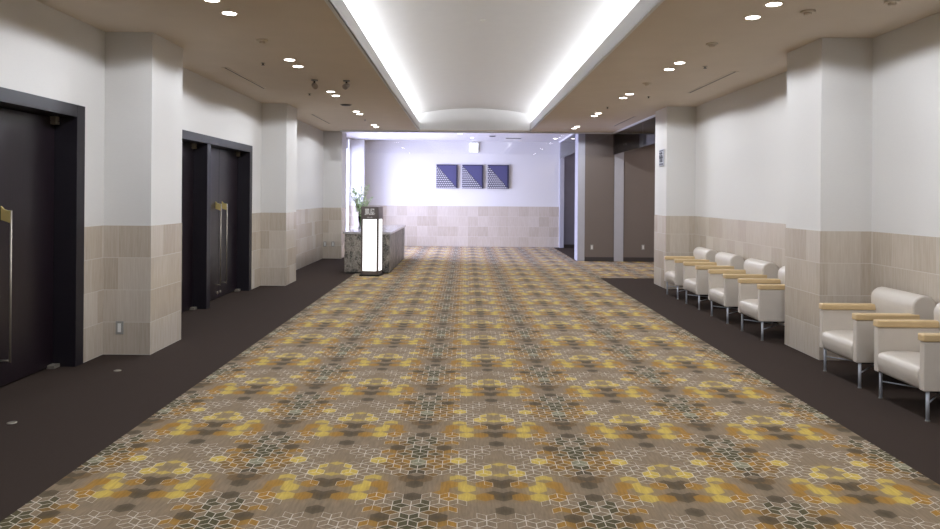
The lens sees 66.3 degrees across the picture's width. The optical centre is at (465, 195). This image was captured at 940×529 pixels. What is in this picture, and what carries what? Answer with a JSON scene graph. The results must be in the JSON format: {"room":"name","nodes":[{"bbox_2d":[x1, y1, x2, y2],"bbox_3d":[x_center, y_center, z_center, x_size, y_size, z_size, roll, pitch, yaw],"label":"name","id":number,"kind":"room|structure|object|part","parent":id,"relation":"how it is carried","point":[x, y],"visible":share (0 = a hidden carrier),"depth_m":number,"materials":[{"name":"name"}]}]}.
{"room":"hotel banquet foyer","nodes":[
{"label":"hotel banquet foyer","id":0,"kind":"room"},
{"bbox_2d":[0,0,322,362],"bbox_3d":[-3.513,-0.028,6.850,0.304,3.000,21.700,0,0,0],"label":"wall","id":1,"kind":"structure","parent":0,"point":[45,51],"depth_m":6.56,"materials":[{"name":"paint"}]},
{"bbox_2d":[0,87,84,386],"bbox_3d":[-3.522,0.342,4.465,0.332,2.260,3.750,0,0,0],"label":"door","id":2,"kind":"structure","parent":1,"relation":"in","point":[42,139],"depth_m":5.99,"materials":[{"name":"brown wood"}]},
{"bbox_2d":[181,130,252,312],"bbox_3d":[-3.522,0.342,9.445,0.332,2.260,3.750,0,0,0],"label":"door","id":3,"kind":"structure","parent":1,"relation":"in","point":[216,219],"depth_m":10.15,"materials":[{"name":"brown wood"}]},
{"bbox_2d":[346,138,347,230],"bbox_3d":[-3.464,-0.087,19.300,0.100,3.120,3.200,0,0,0],"label":"window","id":4,"kind":"structure","parent":1,"relation":"in","point":[346,138],"depth_m":20.83,"materials":[{"name":"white glass"}]},
{"bbox_2d":[349,139,365,229],"bbox_3d":[-3.162,-0.085,21.098,0.444,3.120,0.404,0,0,0],"label":"wall","id":5,"kind":"structure","parent":0,"point":[357,147],"depth_m":20.90,"materials":[{"name":"paint"}]},
{"bbox_2d":[348,140,574,246],"bbox_3d":[2.668,-0.089,21.448,12.665,3.220,0.304,0,0,0],"label":"wall","id":6,"kind":"structure","parent":0,"point":[400,175],"depth_m":21.30,"materials":[{"name":"paint"}]},
{"bbox_2d":[436,164,457,187],"bbox_3d":[-0.547,-0.579,21.273,0.630,0.700,0.053,0,0,0],"label":"wall art","id":7,"kind":"object","parent":6,"relation":"attached to","point":[446,175],"visible":1,"depth_m":21.25,"materials":[{"name":"fabric"}]},
{"bbox_2d":[462,165,482,188],"bbox_3d":[0.213,-0.573,21.273,0.630,0.700,0.053,0,0,0],"label":"wall art","id":8,"kind":"object","parent":6,"relation":"attached to","point":[472,175],"visible":1,"depth_m":21.25,"materials":[{"name":"fabric"}]},
{"bbox_2d":[469,143,477,151],"bbox_3d":[0.248,-1.432,21.268,0.260,0.280,0.064,0,0,0],"label":"exit sign","id":9,"kind":"object","parent":6,"relation":"attached to","point":[473,146],"visible":1,"depth_m":21.25,"materials":[{"name":"white plastic"}]},
{"bbox_2d":[487,165,508,188],"bbox_3d":[0.967,-0.567,21.273,0.630,0.700,0.053,0,0,0],"label":"wall art","id":10,"kind":"object","parent":6,"relation":"attached to","point":[498,175],"visible":1,"depth_m":21.25,"materials":[{"name":"fabric"}]},
{"bbox_2d":[559,150,563,247],"bbox_3d":[2.835,-0.038,21.280,0.130,3.120,0.240,0,0,0],"label":"trim","id":11,"kind":"structure","parent":6,"relation":"attached to","point":[561,161],"depth_m":21.16,"materials":[{"name":"white paint"}]},
{"bbox_2d":[564,244,573,247],"bbox_3d":[5.938,1.502,21.294,6.100,0.090,0.012,0,0,0],"label":"baseboard","id":12,"kind":"structure","parent":6,"relation":"attached to","point":[565,245],"depth_m":21.29,"materials":[{"name":"black"}]},
{"bbox_2d":[0,247,939,521],"bbox_3d":[2.505,1.570,8.650,12.965,0.100,25.900,0,0,0],"label":"floor","id":13,"kind":"structure","parent":0,"point":[64,416],"depth_m":5.73,"materials":[{"name":"brown carpet"}]},
{"bbox_2d":[103,32,182,354],"bbox_3d":[-3.145,-0.025,7.060,0.448,3.000,0.728,0,0,0],"label":"pillar","id":14,"kind":"structure","parent":13,"relation":"on","point":[142,273],"depth_m":6.70,"materials":[{"name":"paint"}]},
{"bbox_2d":[116,321,123,333],"bbox_3d":[-3.215,1.224,6.691,0.070,0.120,0.011,0,0,0],"label":"wall outlet","id":15,"kind":"object","parent":14,"relation":"attached to","point":[119,324],"visible":1,"depth_m":6.69,"materials":[{"name":"grey plastic"}]},
{"bbox_2d":[261,103,296,285],"bbox_3d":[-3.174,-0.025,12.210,0.450,3.000,0.728,0,0,0],"label":"pillar","id":16,"kind":"structure","parent":13,"relation":"on","point":[279,120],"depth_m":11.85,"materials":[{"name":"paint"}]},
{"bbox_2d":[323,131,345,258],"bbox_3d":[-3.145,-0.025,17.310,0.448,3.000,0.628,0,0,0],"label":"pillar","id":17,"kind":"structure","parent":13,"relation":"on","point":[334,142],"depth_m":17.00,"materials":[{"name":"paint"}]},
{"bbox_2d":[0,246,939,528],"bbox_3d":[2.821,1.518,8.670,11.476,0.001,25.241,0,0,0],"label":"carpet","id":18,"kind":"object","parent":13,"relation":"on","point":[452,387],"visible":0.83,"depth_m":4.53,"materials":[{"name":"multicoloured carpet"}]},
{"bbox_2d":[359,206,383,276],"bbox_3d":[-1.752,0.841,13.470,0.370,1.290,0.370,0,0,7],"label":"lit sign","id":19,"kind":"object","parent":18,"relation":"on","point":[371,216],"visible":1,"depth_m":13.31,"materials":[{"name":"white plastic"}]},
{"bbox_3d":[-1.771,0.908,13.314,0.260,0.955,0.008,0,0,7],"label":"panel","id":20,"kind":"part","parent":19,"relation":"part of","materials":[{"name":"white plastic"}]},
{"bbox_3d":[-1.596,0.910,13.451,0.008,0.955,0.260,0,0,7],"label":"panel","id":21,"kind":"part","parent":19,"relation":"part of","materials":[{"name":"white plastic"}]},
{"bbox_2d":[343,225,405,273],"bbox_3d":[-1.879,1.085,15.420,0.920,0.800,3.420,0,0,0],"label":"reception desk","id":22,"kind":"object","parent":18,"relation":"on","point":[393,235],"depth_m":13.74,"materials":[{"name":"grey stone"}]},
{"bbox_2d":[351,185,372,229],"bbox_3d":[-2.076,0.209,14.351,0.461,0.948,0.497,0,0,-25],"label":"flower arrangement","id":23,"kind":"object","parent":22,"relation":"on","point":[358,206],"visible":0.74,"depth_m":14.32,"materials":[{"name":"green plant"}]},
{"bbox_2d":[343,225,405,233],"bbox_3d":[-1.876,0.707,15.420,0.920,0.043,3.420,0,0,0],"label":"countertop","id":24,"kind":"structure","parent":22,"relation":"on","point":[387,229],"depth_m":14.67,"materials":[{"name":"stone"}]},
{"bbox_2d":[654,106,695,288],"bbox_3d":[3.542,0.028,12.210,0.483,3.000,0.728,0,0,0],"label":"pillar","id":25,"kind":"structure","parent":13,"relation":"on","point":[675,127],"depth_m":11.85,"materials":[{"name":"paint"}]},
{"bbox_2d":[659,149,663,165],"bbox_3d":[3.293,-0.644,12.120,0.036,0.280,0.280,0,0,0],"label":"wall sign","id":26,"kind":"object","parent":25,"relation":"attached to","point":[661,152],"visible":1,"depth_m":12.07,"materials":[{"name":"white plastic"}]},
{"bbox_2d":[664,247,716,299],"bbox_3d":[3.407,1.157,10.890,0.648,0.740,0.612,0,0,0],"label":"armchair","id":27,"kind":"object","parent":13,"relation":"on","point":[673,272],"visible":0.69,"depth_m":10.71,"materials":[{"name":"white leather"}]},
{"bbox_3d":[3.346,1.155,11.162,0.510,0.333,0.055,0,0,0],"label":"arm panel","id":28,"kind":"part","parent":27,"relation":"part of","materials":[{"name":"white leather"}]},
{"bbox_3d":[3.341,1.240,10.890,0.518,0.163,0.486,0,0,0],"label":"seat","id":29,"kind":"part","parent":27,"relation":"part of","materials":[{"name":"white leather"}]},
{"bbox_3d":[3.338,0.960,11.159,0.508,0.052,0.074,0,0,0],"label":"armrest","id":30,"kind":"part","parent":27,"relation":"part of","materials":[{"name":"brown wood"}]},
{"bbox_3d":[3.346,1.155,10.617,0.510,0.333,0.055,0,0,0],"label":"arm panel","id":31,"kind":"part","parent":27,"relation":"part of","materials":[{"name":"white leather"}]},
{"bbox_3d":[3.338,0.960,10.621,0.508,0.052,0.074,0,0,0],"label":"armrest","id":32,"kind":"part","parent":27,"relation":"part of","materials":[{"name":"brown wood"}]},
{"bbox_3d":[3.633,1.056,10.890,0.198,0.535,0.600,0,0,0],"label":"backrest","id":33,"kind":"part","parent":27,"relation":"part of","materials":[{"name":"white leather"}]},
{"bbox_2d":[683,252,743,309],"bbox_3d":[3.407,1.157,9.920,0.648,0.740,0.612,0,0,0],"label":"armchair","id":34,"kind":"object","parent":13,"relation":"on","point":[695,274],"visible":0.65,"depth_m":9.68,"materials":[{"name":"white leather"}]},
{"bbox_3d":[3.346,1.155,10.193,0.510,0.333,0.055,0,0,0],"label":"arm panel","id":35,"kind":"part","parent":34,"relation":"part of","materials":[{"name":"white leather"}]},
{"bbox_3d":[3.341,1.240,9.920,0.518,0.163,0.486,0,0,0],"label":"seat","id":36,"kind":"part","parent":34,"relation":"part of","materials":[{"name":"white leather"}]},
{"bbox_3d":[3.338,0.960,10.189,0.508,0.052,0.074,0,0,0],"label":"armrest","id":37,"kind":"part","parent":34,"relation":"part of","materials":[{"name":"brown wood"}]},
{"bbox_3d":[3.346,1.155,9.648,0.510,0.333,0.055,0,0,0],"label":"arm panel","id":38,"kind":"part","parent":34,"relation":"part of","materials":[{"name":"white leather"}]},
{"bbox_3d":[3.338,0.960,9.651,0.508,0.052,0.074,0,0,0],"label":"armrest","id":39,"kind":"part","parent":34,"relation":"part of","materials":[{"name":"brown wood"}]},
{"bbox_3d":[3.633,1.056,9.920,0.198,0.535,0.600,0,0,0],"label":"backrest","id":40,"kind":"part","parent":34,"relation":"part of","materials":[{"name":"white leather"}]},
{"bbox_2d":[708,258,777,323],"bbox_3d":[3.407,1.157,8.870,0.648,0.740,0.612,0,0,0],"label":"armchair","id":41,"kind":"object","parent":13,"relation":"on","point":[722,283],"visible":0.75,"depth_m":8.67,"materials":[{"name":"white leather"}]},
{"bbox_3d":[3.129,1.420,9.145,0.023,0.201,0.023,0,0,0],"label":"leg","id":42,"kind":"part","parent":41,"relation":"part of","materials":[{"name":"metal"}]},
{"bbox_3d":[3.346,1.155,9.143,0.510,0.333,0.055,0,0,0],"label":"arm panel","id":43,"kind":"part","parent":41,"relation":"part of","materials":[{"name":"white leather"}]},
{"bbox_3d":[3.341,1.240,8.870,0.518,0.163,0.486,0,0,0],"label":"seat","id":44,"kind":"part","parent":41,"relation":"part of","materials":[{"name":"white leather"}]},
{"bbox_3d":[3.338,0.960,9.139,0.508,0.052,0.074,0,0,0],"label":"armrest","id":45,"kind":"part","parent":41,"relation":"part of","materials":[{"name":"brown wood"}]},
{"bbox_3d":[3.129,1.420,8.595,0.023,0.201,0.023,0,0,0],"label":"leg","id":46,"kind":"part","parent":41,"relation":"part of","materials":[{"name":"metal"}]},
{"bbox_3d":[3.346,1.155,8.598,0.510,0.333,0.055,0,0,0],"label":"arm panel","id":47,"kind":"part","parent":41,"relation":"part of","materials":[{"name":"white leather"}]},
{"bbox_3d":[3.338,0.960,8.601,0.508,0.052,0.074,0,0,0],"label":"armrest","id":48,"kind":"part","parent":41,"relation":"part of","materials":[{"name":"brown wood"}]},
{"bbox_3d":[3.633,1.056,8.870,0.198,0.535,0.600,0,0,0],"label":"backrest","id":49,"kind":"part","parent":41,"relation":"part of","materials":[{"name":"white leather"}]},
{"bbox_2d":[738,266,784,340],"bbox_3d":[3.407,1.157,7.865,0.648,0.740,0.612,0,0,0],"label":"armchair","id":50,"kind":"object","parent":13,"relation":"on","point":[760,299],"visible":0.66,"depth_m":7.60,"materials":[{"name":"white leather"}]},
{"bbox_3d":[3.129,1.420,8.140,0.023,0.201,0.023,0,0,0],"label":"leg","id":51,"kind":"part","parent":50,"relation":"part of","materials":[{"name":"metal"}]},
{"bbox_3d":[3.346,1.155,8.137,0.510,0.333,0.055,0,0,0],"label":"arm panel","id":52,"kind":"part","parent":50,"relation":"part of","materials":[{"name":"white leather"}]},
{"bbox_3d":[3.341,1.240,7.865,0.518,0.163,0.486,0,0,0],"label":"seat","id":53,"kind":"part","parent":50,"relation":"part of","materials":[{"name":"white leather"}]},
{"bbox_3d":[3.338,0.960,8.134,0.508,0.052,0.074,0,0,0],"label":"armrest","id":54,"kind":"part","parent":50,"relation":"part of","materials":[{"name":"brown wood"}]},
{"bbox_3d":[3.129,1.420,7.590,0.023,0.201,0.023,0,0,0],"label":"leg","id":55,"kind":"part","parent":50,"relation":"part of","materials":[{"name":"metal"}]},
{"bbox_3d":[3.338,0.960,7.596,0.508,0.052,0.074,0,0,0],"label":"armrest","id":56,"kind":"part","parent":50,"relation":"part of","materials":[{"name":"brown wood"}]},
{"bbox_3d":[3.346,1.155,7.593,0.510,0.333,0.055,0,0,0],"label":"arm panel","id":57,"kind":"part","parent":50,"relation":"part of","materials":[{"name":"white leather"}]},
{"bbox_3d":[3.633,1.056,7.865,0.198,0.535,0.600,0,0,0],"label":"backrest","id":58,"kind":"part","parent":50,"relation":"part of","materials":[{"name":"white leather"}]},
{"bbox_2d":[784,38,872,359],"bbox_3d":[3.542,0.028,7.060,0.483,3.000,0.728,0,0,0],"label":"pillar","id":59,"kind":"structure","parent":13,"relation":"on","point":[830,80],"depth_m":6.70,"materials":[{"name":"paint"}]},
{"bbox_2d":[819,287,935,388],"bbox_3d":[3.407,1.157,5.990,0.648,0.740,0.612,0,0,0],"label":"armchair","id":60,"kind":"object","parent":13,"relation":"on","point":[846,329],"visible":0.73,"depth_m":5.89,"materials":[{"name":"white leather"}]},
{"bbox_3d":[3.129,1.420,6.265,0.023,0.201,0.023,0,0,0],"label":"leg","id":61,"kind":"part","parent":60,"relation":"part of","materials":[{"name":"metal"}]},
{"bbox_3d":[3.341,1.240,5.990,0.518,0.163,0.486,0,0,0],"label":"seat","id":62,"kind":"part","parent":60,"relation":"part of","materials":[{"name":"white leather"}]},
{"bbox_3d":[3.338,0.960,6.259,0.508,0.052,0.074,0,0,0],"label":"armrest","id":63,"kind":"part","parent":60,"relation":"part of","materials":[{"name":"brown wood"}]},
{"bbox_3d":[3.346,1.155,6.263,0.510,0.333,0.055,0,0,0],"label":"arm panel","id":64,"kind":"part","parent":60,"relation":"part of","materials":[{"name":"white leather"}]},
{"bbox_3d":[3.129,1.420,5.715,0.023,0.201,0.023,0,0,0],"label":"leg","id":65,"kind":"part","parent":60,"relation":"part of","materials":[{"name":"metal"}]},
{"bbox_3d":[3.346,1.155,5.718,0.510,0.333,0.055,0,0,0],"label":"arm panel","id":66,"kind":"part","parent":60,"relation":"part of","materials":[{"name":"white leather"}]},
{"bbox_3d":[3.338,0.960,5.721,0.508,0.052,0.074,0,0,0],"label":"armrest","id":67,"kind":"part","parent":60,"relation":"part of","materials":[{"name":"brown wood"}]},
{"bbox_3d":[3.633,1.056,5.990,0.198,0.535,0.600,0,0,0],"label":"backrest","id":68,"kind":"part","parent":60,"relation":"part of","materials":[{"name":"white leather"}]},
{"bbox_2d":[873,303,939,421],"bbox_3d":[3.407,1.157,5.150,0.648,0.740,0.612,0,0,0],"label":"armchair","id":69,"kind":"object","parent":13,"relation":"on","point":[906,351],"visible":1,"depth_m":5.29,"materials":[{"name":"white leather"}]},
{"bbox_3d":[3.129,1.420,5.425,0.023,0.201,0.023,0,0,0],"label":"leg","id":70,"kind":"part","parent":69,"relation":"part of","materials":[{"name":"metal"}]},
{"bbox_3d":[3.341,1.240,5.150,0.518,0.163,0.486,0,0,0],"label":"seat","id":71,"kind":"part","parent":69,"relation":"part of","materials":[{"name":"beige leather"}]},
{"bbox_3d":[3.338,0.960,5.419,0.508,0.052,0.074,0,0,0],"label":"armrest","id":72,"kind":"part","parent":69,"relation":"part of","materials":[{"name":"brown wood"}]},
{"bbox_3d":[3.346,1.155,5.423,0.510,0.333,0.055,0,0,0],"label":"arm panel","id":73,"kind":"part","parent":69,"relation":"part of","materials":[{"name":"white leather"}]},
{"bbox_3d":[3.129,1.420,4.875,0.023,0.201,0.023,0,0,0],"label":"leg","id":74,"kind":"part","parent":69,"relation":"part of","materials":[{"name":"metal"}]},
{"bbox_3d":[3.338,0.960,4.881,0.508,0.052,0.074,0,0,0],"label":"armrest","id":75,"kind":"part","parent":69,"relation":"part of","materials":[{"name":"brown wood"}]},
{"bbox_3d":[3.346,1.155,4.878,0.510,0.333,0.055,0,0,0],"label":"arm panel","id":76,"kind":"part","parent":69,"relation":"part of","materials":[{"name":"beige leather"}]},
{"bbox_3d":[3.633,1.056,5.150,0.198,0.535,0.600,0,0,0],"label":"backrest","id":77,"kind":"part","parent":69,"relation":"part of","materials":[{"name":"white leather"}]},
{"bbox_2d":[36,0,939,141],"bbox_3d":[2.780,-1.563,8.800,12.865,0.170,25.600,0,0,0],"label":"ceiling","id":78,"kind":"structure","parent":0,"point":[307,32],"depth_m":7.51,"materials":[{"name":"paint"}]},
{"bbox_2d":[203,0,221,2],"bbox_3d":[-1.958,-1.514,5.560,0.146,0.004,0.146,0,0,0],"label":"recessed light","id":79,"kind":"object","parent":78,"relation":"in","point":[212,1],"visible":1,"depth_m":5.60,"materials":[{"name":"white"}]},
{"bbox_2d":[220,11,237,15],"bbox_3d":[-1.958,-1.514,5.970,0.146,0.004,0.146,0,0,0],"label":"recessed light","id":80,"kind":"object","parent":78,"relation":"in","point":[229,13],"visible":1,"depth_m":5.97,"materials":[{"name":"white"}]},
{"bbox_2d":[221,67,266,88],"bbox_3d":[-2.851,-1.520,9.354,0.072,0.006,1.697,0,0,0],"label":"ceiling vent","id":81,"kind":"object","parent":78,"relation":"in","point":[225,68],"visible":1,"depth_m":9.22,"materials":[{"name":"metal"}]},
{"bbox_2d":[256,39,267,43],"bbox_3d":[-1.977,-1.497,6.995,0.110,0.038,0.110,0,0,0],"label":"smoke detector","id":82,"kind":"object","parent":78,"relation":"attached to","point":[261,41],"visible":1,"depth_m":6.97,"materials":[{"name":"plastic"}]},
{"bbox_2d":[311,79,317,88],"bbox_3d":[-1.972,-1.454,9.405,0.088,0.124,0.106,0,0,-29],"label":"ceiling spotlight","id":83,"kind":"object","parent":78,"relation":"attached to","point":[314,85],"visible":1,"depth_m":9.38,"materials":[{"name":"grey plastic"}]},
{"bbox_2d":[310,114,330,123],"bbox_3d":[-2.858,-1.520,14.255,0.072,0.006,1.786,0,0,0],"label":"ceiling vent","id":84,"kind":"object","parent":78,"relation":"in","point":[323,120],"visible":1,"depth_m":14.20,"materials":[{"name":"metal"}]},
{"bbox_2d":[342,80,349,89],"bbox_3d":[-1.560,-1.450,9.425,0.088,0.124,0.105,0,0,23],"label":"ceiling spotlight","id":85,"kind":"object","parent":78,"relation":"attached to","point":[346,85],"visible":1,"depth_m":9.41,"materials":[{"name":"grey plastic"}]},
{"bbox_2d":[340,130,611,154],"bbox_3d":[0.247,-1.238,16.700,6.305,0.519,0.040,0,0,0],"label":"barrier","id":86,"kind":"object","parent":78,"relation":"hanging from","point":[340,130],"visible":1,"depth_m":16.68,"materials":[{"name":"silver metal"}]},
{"bbox_3d":[0.249,-1.480,16.700,6.305,0.034,0.040,0,0,0],"label":"rail","id":87,"kind":"part","parent":86,"relation":"part of","materials":[{"name":"silver metal"}]},
{"bbox_2d":[324,0,664,131],"bbox_3d":[0.214,-1.767,7.050,3.960,0.543,19.160,0,0,0],"label":"cove","id":88,"kind":"object","parent":78,"relation":"attached to","point":[449,68],"visible":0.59,"depth_m":9.41,"materials":[{"name":"white paint"}]},
{"bbox_2d":[559,134,574,158],"bbox_3d":[2.741,-1.338,19.210,0.041,0.519,3.880,0,0,1],"label":"barrier","id":89,"kind":"object","parent":78,"relation":"hanging from","point":[567,144],"visible":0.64,"depth_m":19.39,"materials":[{"name":"glass"}]},
{"bbox_3d":[2.760,-1.321,20.503,0.008,0.485,1.288,0,0,1],"label":"glass pane","id":90,"kind":"part","parent":89,"relation":"part of","materials":[{"name":"glass"}]},
{"bbox_3d":[2.740,-1.321,19.210,0.008,0.485,1.288,0,0,1],"label":"glass pane","id":91,"kind":"part","parent":89,"relation":"part of","materials":[{"name":"clear glass"}]},
{"bbox_3d":[2.720,-1.321,17.917,0.008,0.485,1.288,0,0,1],"label":"glass pane","id":92,"kind":"part","parent":89,"relation":"part of","materials":[{"name":"clear glass"}]},
{"bbox_2d":[613,116,636,125],"bbox_3d":[3.130,-1.472,14.251,0.072,0.006,1.856,0,0,0],"label":"ceiling vent","id":93,"kind":"object","parent":78,"relation":"in","point":[632,116],"visible":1,"depth_m":14.04,"materials":[{"name":"metal"}]},
{"bbox_2d":[612,114,654,154],"bbox_3d":[3.430,-1.212,14.670,0.040,0.519,4.140,0,0,0],"label":"barrier","id":94,"kind":"object","parent":78,"relation":"hanging from","point":[641,133],"visible":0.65,"depth_m":14.54,"materials":[{"name":"glass"}]},
{"bbox_3d":[3.430,-1.195,16.050,0.008,0.485,1.374,0,0,0],"label":"glass pane","id":95,"kind":"part","parent":94,"relation":"part of","materials":[{"name":"clear glass"}]},
{"bbox_3d":[3.432,-1.455,14.670,0.040,0.034,4.140,0,0,0],"label":"rail","id":96,"kind":"part","parent":94,"relation":"part of","materials":[{"name":"silver metal"}]},
{"bbox_3d":[3.430,-1.195,14.670,0.008,0.485,1.374,0,0,0],"label":"glass pane","id":97,"kind":"part","parent":94,"relation":"part of","materials":[{"name":"clear glass"}]},
{"bbox_3d":[3.430,-1.195,13.290,0.008,0.485,1.374,0,0,0],"label":"glass pane","id":98,"kind":"part","parent":94,"relation":"part of","materials":[{"name":"clear glass"}]},
{"bbox_2d":[706,42,717,47],"bbox_3d":[2.394,-1.462,6.993,0.110,0.038,0.110,0,0,0],"label":"smoke detector","id":99,"kind":"object","parent":78,"relation":"attached to","point":[711,44],"visible":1,"depth_m":6.96,"materials":[{"name":"plastic"}]},
{"bbox_2d":[687,71,738,92],"bbox_3d":[3.199,-1.472,9.403,0.072,0.006,1.803,0,0,0],"label":"ceiling vent","id":100,"kind":"object","parent":78,"relation":"in","point":[733,72],"visible":1,"depth_m":9.24,"materials":[{"name":"metal"}]},
{"bbox_2d":[744,15,761,19],"bbox_3d":[2.382,-1.479,5.970,0.146,0.004,0.146,0,0,0],"label":"recessed light","id":101,"kind":"object","parent":78,"relation":"in","point":[752,17],"visible":1,"depth_m":5.96,"materials":[{"name":"white"}]},
{"bbox_2d":[764,2,783,6],"bbox_3d":[2.382,-1.479,5.560,0.146,0.004,0.146,0,0,0],"label":"recessed light","id":102,"kind":"object","parent":78,"relation":"in","point":[770,4],"visible":1,"depth_m":5.56,"materials":[{"name":"white glass"}]},
{"bbox_2d":[800,9,815,15],"bbox_3d":[2.737,-1.459,5.754,0.110,0.038,0.110,0,0,0],"label":"smoke detector","id":103,"kind":"object","parent":78,"relation":"attached to","point":[808,12],"visible":1,"depth_m":5.73,"materials":[{"name":"plastic"}]},
{"bbox_2d":[884,0,899,5],"bbox_3d":[3.225,-1.456,5.444,0.110,0.038,0.110,0,0,0],"label":"smoke detector","id":104,"kind":"object","parent":78,"relation":"attached to","point":[887,2],"visible":1,"depth_m":5.42,"materials":[{"name":"plastic"}]},
{"bbox_2d":[584,133,654,261],"bbox_3d":[5.892,0.047,16.854,6.215,3.000,0.132,0,0,0],"label":"wall","id":105,"kind":"structure","parent":0,"point":[639,163],"depth_m":16.80,"materials":[{"name":"brown paint"}]},
{"bbox_2d":[574,134,584,260],"bbox_3d":[2.702,0.021,17.025,0.165,3.000,0.450,0,0,0],"label":"trim","id":106,"kind":"structure","parent":105,"relation":"attached to","point":[579,138],"depth_m":16.80,"materials":[{"name":"white paint"}]},
{"bbox_2d":[614,152,623,260],"bbox_3d":[3.577,0.028,16.785,0.215,3.000,0.030,0,0,0],"label":"trim","id":107,"kind":"structure","parent":105,"relation":"attached to","point":[619,158],"depth_m":16.77,"materials":[{"name":"grey paint"}]},
{"bbox_2d":[695,12,939,325],"bbox_3d":[3.928,0.031,4.125,0.304,3.000,16.250,0,0,0],"label":"wall","id":108,"kind":"structure","parent":0,"point":[741,155],"depth_m":6.60,"materials":[{"name":"paint"}]}
]}

